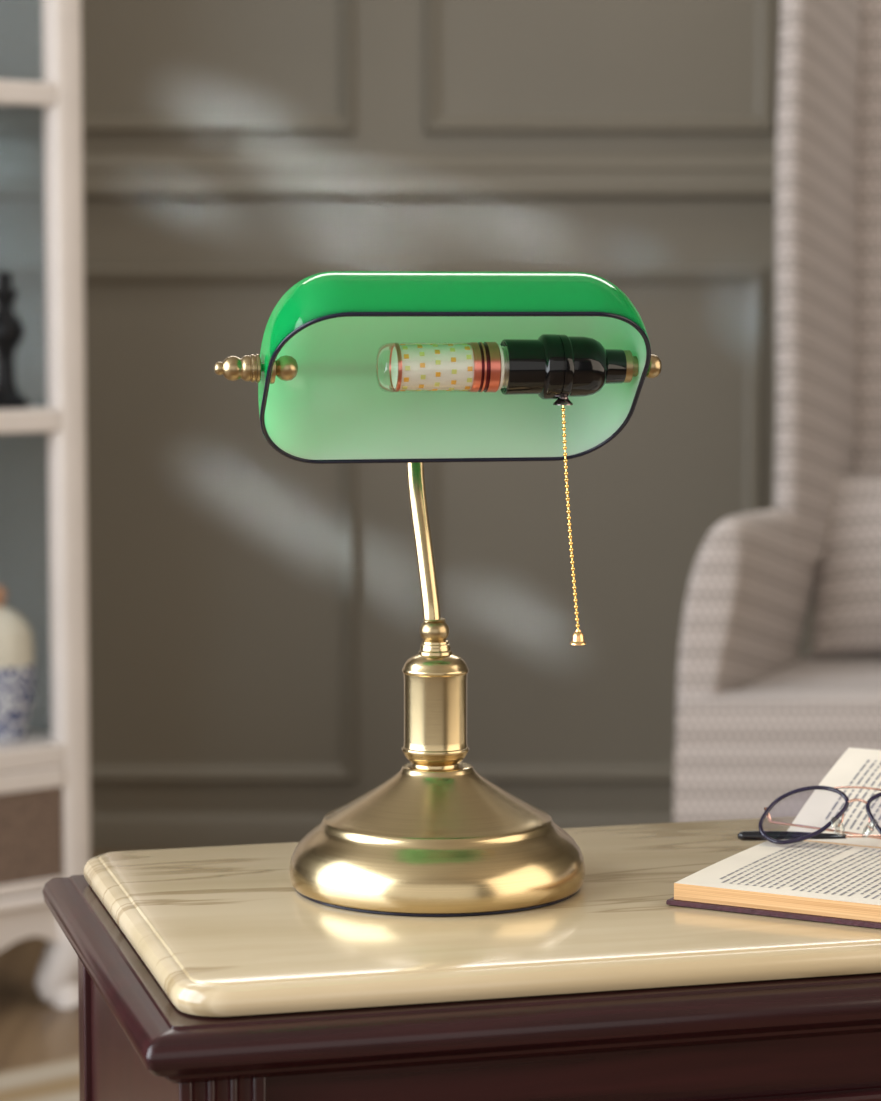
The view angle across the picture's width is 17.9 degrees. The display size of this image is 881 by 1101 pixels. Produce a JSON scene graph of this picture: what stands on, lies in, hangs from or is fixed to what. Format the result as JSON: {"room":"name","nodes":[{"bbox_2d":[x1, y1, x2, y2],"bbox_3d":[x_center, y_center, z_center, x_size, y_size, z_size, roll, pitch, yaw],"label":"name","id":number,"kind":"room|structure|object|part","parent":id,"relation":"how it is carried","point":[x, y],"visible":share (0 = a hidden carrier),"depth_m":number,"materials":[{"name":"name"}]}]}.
{"room":"living room","nodes":[
{"label":"living room","id":0,"kind":"room"},
{"bbox_2d":[0,851,116,1071],"bbox_3d":[0.000,0.947,1.490,6.400,0.050,8.000,0,5,0],"label":"floor","id":1,"kind":"structure","parent":0,"point":[33,1031],"depth_m":4.12,"materials":[{"name":"brown wood"}]},
{"bbox_2d":[0,1056,79,1100],"bbox_3d":[-0.032,0.768,3.147,1.921,0.010,1.720,-4,7,-40],"label":"area rug","id":2,"kind":"object","parent":1,"relation":"on","point":[58,1080],"visible":0.02,"depth_m":3.74,"materials":[{"name":"beige carpet"}]},
{"bbox_2d":[0,0,90,1008],"bbox_3d":[-0.998,-0.341,3.938,0.998,2.102,0.413,-4,7,-40],"label":"display cabinet","id":3,"kind":"object","parent":1,"relation":"on","point":[45,775],"visible":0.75,"depth_m":4.13,"materials":[{"name":"beige paint"}]},
{"bbox_2d":[0,272,28,407],"bbox_3d":[-0.640,-0.310,4.117,0.068,0.199,0.068,0,5,0],"label":"candlestick","id":4,"kind":"object","parent":3,"relation":"on","point":[12,331],"visible":1,"depth_m":4.10,"materials":[{"name":"ceramic"}]},
{"bbox_2d":[0,586,35,741],"bbox_3d":[-0.658,0.165,4.162,0.112,0.230,0.112,0,5,0],"label":"ginger jar","id":5,"kind":"object","parent":3,"relation":"on","point":[17,645],"visible":1,"depth_m":4.13,"materials":[{"name":"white ceramic"}]},
{"bbox_3d":[-0.658,0.067,4.153,0.030,0.033,0.030,0,5,0],"label":"lid knob","id":6,"kind":"part","parent":5,"relation":"part of","materials":[{"name":"brown ceramic"}]},
{"bbox_3d":[-0.658,0.107,4.157,0.108,0.048,0.108,0,5,0],"label":"lid","id":7,"kind":"part","parent":5,"relation":"part of","materials":[{"name":"ceramic"}]},
{"bbox_3d":[-0.994,0.524,4.011,0.974,0.018,0.378,-4,7,-40],"label":"waist moulding","id":8,"kind":"part","parent":3,"relation":"part of","materials":[{"name":"beige paint"}]},
{"bbox_3d":[-0.646,-0.547,4.216,0.004,1.640,0.280,-4,7,-40],"label":"glass","id":9,"kind":"part","parent":3,"relation":"part of","materials":[{"name":"clear glass"}]},
{"bbox_2d":[0,80,56,106],"bbox_3d":[-0.996,-0.647,3.908,0.930,0.034,0.354,-4,7,-40],"label":"shelf","id":10,"kind":"object","parent":3,"relation":"attached to","point":[13,93],"depth_m":4.02,"materials":[{"name":"beige paint"}]},
{"bbox_2d":[0,405,59,433],"bbox_3d":[-0.996,-0.178,3.950,0.930,0.034,0.354,-4,7,-40],"label":"shelf","id":11,"kind":"object","parent":3,"relation":"attached to","point":[33,419],"depth_m":4.06,"materials":[{"name":"beige paint"}]},
{"bbox_3d":[-0.886,0.439,3.875,0.846,0.135,0.010,-4,7,-40],"label":"drawer","id":12,"kind":"part","parent":3,"relation":"part of","materials":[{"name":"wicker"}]},
{"bbox_2d":[0,729,64,772],"bbox_3d":[-0.996,0.313,3.994,0.930,0.034,0.354,-4,7,-40],"label":"shelf","id":13,"kind":"object","parent":3,"relation":"attached to","point":[42,750],"depth_m":4.11,"materials":[{"name":"beige paint"}]},
{"bbox_3d":[-0.885,0.432,3.872,0.850,0.181,0.014,-4,7,-40],"label":"rail","id":14,"kind":"part","parent":3,"relation":"part of","materials":[{"name":"beige paint"}]},
{"bbox_3d":[-0.552,0.595,4.191,0.098,0.192,0.098,-4,7,-40],"label":"leg","id":15,"kind":"part","parent":3,"relation":"part of","materials":[{"name":"beige paint"}]},
{"bbox_3d":[-0.550,-0.413,4.099,0.050,1.906,0.040,-4,7,-40],"label":"post","id":16,"kind":"part","parent":3,"relation":"part of","materials":[{"name":"beige paint"}]},
{"bbox_2d":[42,875,880,1100],"bbox_3d":[0.215,0.556,1.740,0.863,0.685,0.424,-1,5,-15],"label":"side table","id":17,"kind":"object","parent":1,"relation":"on","point":[808,1038],"visible":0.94,"depth_m":1.48,"materials":[{"name":"brown wood"}]},
{"bbox_3d":[-0.207,0.564,1.812,0.045,0.655,0.026,-1,5,-15],"label":"corner post","id":18,"kind":"part","parent":17,"relation":"part of","materials":[{"name":"brown wood"}]},
{"bbox_3d":[-0.175,0.529,1.642,0.012,0.555,0.305,-1,5,-15],"label":"panel","id":19,"kind":"part","parent":17,"relation":"part of","materials":[{"name":"brown wood"}]},
{"bbox_3d":[-0.117,0.594,1.481,0.045,0.655,0.045,-1,5,-15],"label":"corner post","id":20,"kind":"part","parent":17,"relation":"part of","materials":[{"name":"brown wood"}]},
{"bbox_2d":[83,816,880,1016],"bbox_3d":[0.215,0.206,1.711,0.822,0.017,0.378,-1,5,-15],"label":"marble","id":21,"kind":"object","parent":17,"relation":"on","point":[224,931],"visible":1,"depth_m":1.54},
{"bbox_2d":[214,271,661,915],"bbox_3d":[0.001,0.020,1.642,0.254,0.365,0.208,0,5,0],"label":"lamp","id":22,"kind":"object","parent":21,"relation":"on","point":[412,368],"visible":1,"depth_m":1.63,"materials":[{"name":"gold glass"}]},
{"bbox_3d":[-0.089,-0.102,1.573,0.018,0.018,0.018,0,5,0],"label":"pivot knob","id":23,"kind":"part","parent":22,"relation":"part of","materials":[{"name":"gold metal"}]},
{"bbox_3d":[-0.010,-0.031,1.669,0.012,0.160,0.043,-2,5,-17],"label":"gooseneck stem","id":24,"kind":"part","parent":22,"relation":"part of","materials":[{"name":"gold metal"}]},
{"bbox_3d":[-0.004,-0.104,1.593,0.043,0.026,0.026,-1,5,-12],"label":"bulb","id":25,"kind":"part","parent":22,"relation":"part of","materials":[{"name":"white plastic"}]},
{"bbox_3d":[0.007,-0.104,1.599,0.220,0.111,0.117,-1,5,-12],"label":"lamp shade","id":26,"kind":"part","parent":22,"relation":"part of","materials":[{"name":"green glass"}]},
{"bbox_2d":[553,397,572,404],"bbox_3d":[0.070,-0.087,1.607,0.011,0.008,0.011,3,6,32],"label":"outlet","id":27,"kind":"object","parent":22,"relation":"attached to","point":[560,400],"depth_m":1.60,"materials":[{"name":"black metal"}]},
{"bbox_2d":[500,334,626,399],"bbox_3d":[0.071,-0.105,1.608,0.071,0.037,0.037,-1,5,-12],"label":"socket","id":28,"kind":"object","parent":22,"relation":"attached to","point":[549,366],"depth_m":1.59,"materials":[{"name":"black plastic"}]},
{"bbox_3d":[0.075,-0.019,1.612,0.010,0.132,0.001,1,5,6],"label":"pull chain","id":29,"kind":"part","parent":22,"relation":"part of","materials":[{"name":"gold metal"}]},
{"bbox_3d":[0.080,0.050,1.618,0.010,0.009,0.010,0,5,0],"label":"bell pull","id":30,"kind":"part","parent":22,"relation":"part of","materials":[{"name":"gold metal"}]},
{"bbox_2d":[666,748,880,928],"bbox_3d":[0.311,0.173,1.685,0.252,0.052,0.292,3,6,29],"label":"open book","id":31,"kind":"object","parent":21,"relation":"on","point":[838,881],"visible":0.93,"depth_m":1.65,"materials":[{"name":"beige paper"}]},
{"bbox_2d":[666,897,880,928],"bbox_3d":[0.311,0.185,1.686,0.252,0.027,0.292,3,6,29],"label":"cover","id":32,"kind":"object","parent":31,"relation":"attached to","point":[855,911],"depth_m":1.58,"materials":[{"name":"cardboard"}]},
{"bbox_2d":[737,785,880,844],"bbox_3d":[0.261,0.167,1.719,0.158,0.039,0.035,2,5,19],"label":"eyeglasses","id":33,"kind":"object","parent":31,"relation":"on","point":[776,837],"visible":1,"depth_m":1.73,"materials":[{"name":"black metal"}]},
{"bbox_3d":[0.259,0.520,1.576,0.733,0.525,0.016,-1,5,-15],"label":"frame","id":34,"kind":"part","parent":17,"relation":"part of","materials":[{"name":"brown wood"}]},
{"bbox_3d":[0.262,0.372,1.550,0.717,0.155,0.010,-1,5,-15],"label":"drawer","id":35,"kind":"part","parent":17,"relation":"part of","materials":[{"name":"brown wood"}]},
{"bbox_2d":[674,0,880,822],"bbox_3d":[0.840,-0.193,4.472,0.990,1.690,0.777,0,5,0],"label":"wingback armchair","id":36,"kind":"object","parent":1,"relation":"on","point":[758,722],"visible":0.67,"depth_m":4.37,"materials":[{"name":"fabric"}]},
{"bbox_3d":[0.489,0.221,4.388,0.096,0.582,0.532,2,6,22],"label":"arm","id":37,"kind":"part","parent":36,"relation":"part of","materials":[{"name":"fabric"}]},
{"bbox_3d":[0.840,0.391,4.494,0.990,0.262,0.717,0,5,0],"label":"seat","id":38,"kind":"part","parent":36,"relation":"part of","materials":[{"name":"fabric"}]},
{"bbox_2d":[678,653,880,750],"bbox_3d":[0.840,0.247,4.422,0.980,0.112,0.595,0,5,0],"label":"seat cushion","id":39,"kind":"object","parent":36,"relation":"on","point":[786,701],"depth_m":4.13,"materials":[{"name":"fabric"}]},
{"bbox_2d":[811,474,880,654],"bbox_3d":[0.828,0.021,4.575,0.450,0.293,0.157,0,5,0],"label":"pillow","id":40,"kind":"object","parent":36,"relation":"on","point":[847,598],"visible":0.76,"depth_m":4.53,"materials":[{"name":"fabric"}]},
{"bbox_3d":[0.840,-0.428,4.742,0.356,1.270,0.198,0,5,0],"label":"backrest","id":41,"kind":"part","parent":36,"relation":"part of","materials":[{"name":"fabric"}]},
{"bbox_2d":[81,0,814,811],"bbox_3d":[0.000,-0.774,5.302,6.400,2.700,0.100,0,5,0],"label":"wall","id":42,"kind":"structure","parent":0,"point":[213,551],"depth_m":5.30,"materials":[{"name":"grey paint"}]},
{"bbox_2d":[82,0,355,133],"bbox_3d":[-0.659,-1.323,5.193,1.000,1.089,0.019,0,5,0],"label":"trim","id":43,"kind":"structure","parent":42,"relation":"attached to","point":[345,122],"depth_m":5.24,"materials":[{"name":"grey paint"}]},
{"bbox_2d":[84,268,357,781],"bbox_3d":[-0.659,-0.044,5.308,1.000,0.979,0.019,0,5,0],"label":"trim","id":44,"kind":"structure","parent":42,"relation":"attached to","point":[347,770],"depth_m":5.32,"materials":[{"name":"grey paint"}]},
{"bbox_2d":[90,812,673,850],"bbox_3d":[0.000,0.538,5.362,6.400,0.074,0.014,0,5,0],"label":"baseboard","id":45,"kind":"structure","parent":42,"relation":"attached to","point":[109,831],"depth_m":5.36,"materials":[{"name":"grey paint"}]},
{"bbox_2d":[83,154,775,199],"bbox_3d":[0.000,-0.700,5.247,6.400,0.085,0.024,0,5,0],"label":"trim","id":46,"kind":"structure","parent":42,"relation":"attached to","point":[105,176],"depth_m":5.25,"materials":[{"name":"grey paint"}]},
{"bbox_2d":[424,268,764,781],"bbox_3d":[0.290,-0.044,5.308,0.642,0.979,0.019,0,5,0],"label":"trim","id":47,"kind":"structure","parent":42,"relation":"attached to","point":[753,278],"depth_m":5.29,"materials":[{"name":"grey paint"}]},
{"bbox_2d":[424,0,775,133],"bbox_3d":[0.297,-1.323,5.193,0.658,1.089,0.019,0,5,0],"label":"trim","id":48,"kind":"structure","parent":42,"relation":"attached to","point":[763,122],"depth_m":5.23,"materials":[{"name":"grey paint"}]}
]}

